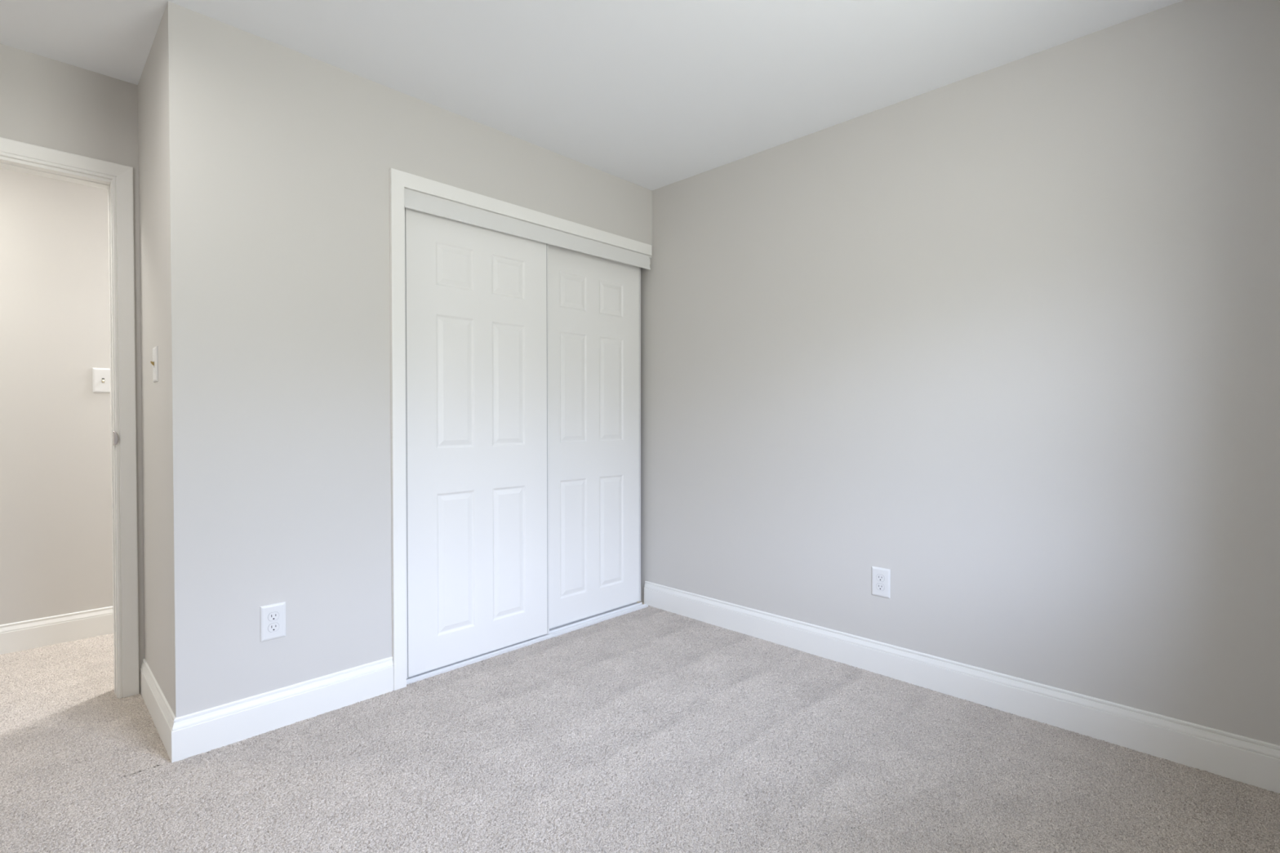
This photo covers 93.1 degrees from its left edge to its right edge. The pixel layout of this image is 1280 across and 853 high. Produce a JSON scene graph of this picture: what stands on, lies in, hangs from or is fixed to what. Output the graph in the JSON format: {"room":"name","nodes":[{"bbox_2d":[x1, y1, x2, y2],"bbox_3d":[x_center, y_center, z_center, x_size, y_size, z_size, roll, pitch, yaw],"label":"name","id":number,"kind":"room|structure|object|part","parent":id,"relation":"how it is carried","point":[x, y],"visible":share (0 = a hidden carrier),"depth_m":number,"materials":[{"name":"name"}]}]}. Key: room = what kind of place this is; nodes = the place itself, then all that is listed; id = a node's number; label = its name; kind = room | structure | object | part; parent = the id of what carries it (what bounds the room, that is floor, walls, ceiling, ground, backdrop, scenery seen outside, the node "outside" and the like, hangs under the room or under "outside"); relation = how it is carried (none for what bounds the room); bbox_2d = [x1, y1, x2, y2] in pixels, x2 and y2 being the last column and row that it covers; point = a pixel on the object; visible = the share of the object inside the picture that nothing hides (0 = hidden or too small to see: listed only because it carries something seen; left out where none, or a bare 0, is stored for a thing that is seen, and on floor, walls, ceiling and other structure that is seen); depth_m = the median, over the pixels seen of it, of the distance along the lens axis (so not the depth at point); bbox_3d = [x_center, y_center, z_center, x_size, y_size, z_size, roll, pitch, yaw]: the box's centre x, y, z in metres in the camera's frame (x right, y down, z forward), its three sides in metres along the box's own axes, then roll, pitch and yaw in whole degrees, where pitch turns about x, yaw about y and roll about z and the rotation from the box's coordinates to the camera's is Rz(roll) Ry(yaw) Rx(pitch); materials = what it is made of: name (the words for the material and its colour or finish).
{"room":"empty bedroom","nodes":[
{"label":"empty bedroom","id":0,"kind":"room"},
{"bbox_2d":[0,168,113,625],"bbox_3d":[-2.781,-0.155,3.138,0.100,2.440,4.600,1,1,44],"label":"wall","id":1,"kind":"structure","parent":0,"point":[56,540],"depth_m":2.97,"materials":[{"name":"grey paint"}]},
{"bbox_2d":[0,605,113,654],"bbox_3d":[-2.705,0.997,3.151,0.014,0.138,4.500,1,1,44],"label":"baseboard","id":2,"kind":"structure","parent":1,"relation":"attached to","point":[51,630],"depth_m":2.98,"materials":[{"name":"white paint"}]},
{"bbox_2d":[92,368,110,392],"bbox_3d":[-2.739,-0.235,3.096,0.017,0.125,0.080,1,1,44],"label":"light switch","id":3,"kind":"object","parent":1,"relation":"attached to","point":[100,376],"visible":0.91,"depth_m":3.09,"materials":[{"name":"white plastic"}]},
{"bbox_2d":[0,43,144,692],"bbox_3d":[-1.658,-0.151,2.881,0.110,2.440,3.400,1,1,44],"label":"wall","id":4,"kind":"structure","parent":0,"point":[46,102],"depth_m":2.31,"materials":[{"name":"grey paint"}]},
{"bbox_2d":[0,137,139,698],"bbox_3d":[-2.373,0.027,2.149,0.146,2.104,0.896,1,1,44],"label":"door frame","id":5,"kind":"structure","parent":4,"relation":"attached to","point":[15,155],"depth_m":2.40,"materials":[{"name":"white paint"}]},
{"bbox_3d":[-2.072,0.046,2.389,0.056,0.055,0.014,0,1,29],"label":"strike plate","id":6,"kind":"part","parent":5,"relation":"part of","materials":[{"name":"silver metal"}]},
{"bbox_2d":[137,17,170,706],"bbox_3d":[-1.758,-0.143,2.269,0.602,2.440,0.100,1,1,44],"label":"wall","id":7,"kind":"structure","parent":0,"point":[150,85],"depth_m":2.20,"materials":[{"name":"grey paint"}]},
{"bbox_2d":[150,346,158,382],"bbox_3d":[-1.738,-0.222,2.167,0.080,0.125,0.017,1,1,44],"label":"light switch","id":8,"kind":"object","parent":7,"relation":"attached to","point":[155,350],"visible":1,"depth_m":2.15,"materials":[{"name":"white plastic"}]},
{"bbox_2d":[140,657,175,761],"bbox_3d":[-1.757,1.011,2.205,0.716,0.138,0.014,1,1,44],"label":"baseboard","id":9,"kind":"structure","parent":7,"relation":"attached to","point":[162,716],"depth_m":2.16,"materials":[{"name":"white paint"}]},
{"bbox_2d":[162,0,652,717],"bbox_3d":[-0.753,-0.150,2.797,0.100,2.440,2.258,1,1,44],"label":"wall","id":10,"kind":"structure","parent":0,"point":[278,159],"depth_m":2.19,"materials":[{"name":"grey paint"}]},
{"bbox_2d":[260,601,285,641],"bbox_3d":[-1.307,0.696,2.163,0.008,0.125,0.080,1,1,44],"label":"electrical outlet","id":11,"kind":"object","parent":10,"relation":"attached to","point":[273,616],"visible":1,"depth_m":2.16,"materials":[{"name":"white plastic"}]},
{"bbox_2d":[267,622,279,631],"bbox_3d":[-1.306,0.716,2.163,0.005,0.030,0.036,1,1,44],"label":"receptacle","id":12,"kind":"object","parent":11,"relation":"attached to","point":[272,627],"depth_m":2.16,"materials":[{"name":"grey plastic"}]},
{"bbox_2d":[267,611,279,621],"bbox_3d":[-1.306,0.677,2.162,0.005,0.030,0.036,1,1,44],"label":"receptacle","id":13,"kind":"object","parent":11,"relation":"attached to","point":[272,615],"depth_m":2.16,"materials":[{"name":"white plastic"}]},
{"bbox_2d":[171,656,393,763],"bbox_3d":[-1.259,1.011,2.213,0.014,0.138,0.722,1,1,44],"label":"baseboard","id":14,"kind":"structure","parent":10,"relation":"attached to","point":[205,731],"depth_m":2.16,"materials":[{"name":"white paint"}]},
{"bbox_2d":[389,168,651,690],"bbox_3d":[-0.471,0.010,3.004,0.018,2.114,1.530,1,1,44],"label":"door frame","id":15,"kind":"structure","parent":10,"relation":"attached to","point":[398,180],"depth_m":2.48,"materials":[{"name":"white paint"}]},
{"bbox_2d":[404,187,651,270],"bbox_3d":[-0.482,-0.946,3.049,0.112,0.085,1.492,1,1,44],"label":"door track","id":16,"kind":"object","parent":10,"relation":"attached to","point":[414,200],"visible":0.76,"depth_m":2.87,"materials":[{"name":"white wood"}]},
{"bbox_2d":[404,207,549,679],"bbox_3d":[-0.730,0.056,2.801,0.033,1.996,0.748,1,1,44],"label":"door","id":17,"kind":"structure","parent":16,"relation":"hanging from","point":[477,297],"depth_m":2.76,"materials":[{"name":"white paint"}]},
{"bbox_2d":[548,244,640,628],"bbox_3d":[-0.267,0.046,3.336,0.033,1.996,0.748,1,1,44],"label":"door","id":18,"kind":"structure","parent":16,"relation":"hanging from","point":[594,302],"depth_m":3.33,"materials":[{"name":"white paint"}]},
{"bbox_2d":[0,0,1182,190],"bbox_3d":[-1.153,-1.403,1.602,4.550,0.100,4.700,1,1,44],"label":"ceiling","id":19,"kind":"structure","parent":0,"point":[651,95],"depth_m":2.21,"materials":[{"name":"white paint"}]},
{"bbox_2d":[0,601,1279,852],"bbox_3d":[-1.153,1.135,1.639,4.550,0.103,4.700,1,1,44],"label":"floor","id":20,"kind":"structure","parent":0,"point":[649,729],"depth_m":1.91,"materials":[{"name":"beige carpet"}]},
{"bbox_2d":[406,601,648,684],"bbox_3d":[-0.497,1.059,3.077,0.099,0.017,1.464,1,1,44],"label":"track","id":21,"kind":"object","parent":20,"relation":"on","point":[590,620],"visible":0.58,"depth_m":3.04,"materials":[{"name":"silver metal"}]},
{"bbox_2d":[640,0,1279,745],"bbox_3d":[0.453,-0.157,3.267,4.550,2.440,0.100,1,1,44],"label":"wall","id":22,"kind":"structure","parent":0,"point":[1002,341],"depth_m":2.27,"materials":[{"name":"grey paint"}]},
{"bbox_2d":[871,566,890,598],"bbox_3d":[1.042,0.675,2.628,0.080,0.125,0.008,1,1,44],"label":"electrical outlet","id":23,"kind":"object","parent":22,"relation":"attached to","point":[881,577],"visible":1,"depth_m":2.62,"materials":[{"name":"white plastic"}]},
{"bbox_2d":[875,582,884,591],"bbox_3d":[1.041,0.695,2.627,0.036,0.030,0.002,1,1,44],"label":"receptacle","id":24,"kind":"object","parent":23,"relation":"attached to","point":[879,586],"depth_m":2.63,"materials":[{"name":"grey plastic"}]},
{"bbox_2d":[875,573,884,582],"bbox_3d":[1.041,0.656,2.627,0.036,0.030,0.002,1,1,44],"label":"receptacle","id":25,"kind":"object","parent":23,"relation":"attached to","point":[879,577],"depth_m":2.62,"materials":[{"name":"grey plastic"}]},
{"bbox_2d":[644,581,1279,793],"bbox_3d":[0.978,1.004,2.692,2.652,0.138,0.014,1,1,44],"label":"baseboard","id":26,"kind":"structure","parent":22,"relation":"attached to","point":[1246,760],"depth_m":2.28,"materials":[{"name":"white paint"}]}
]}

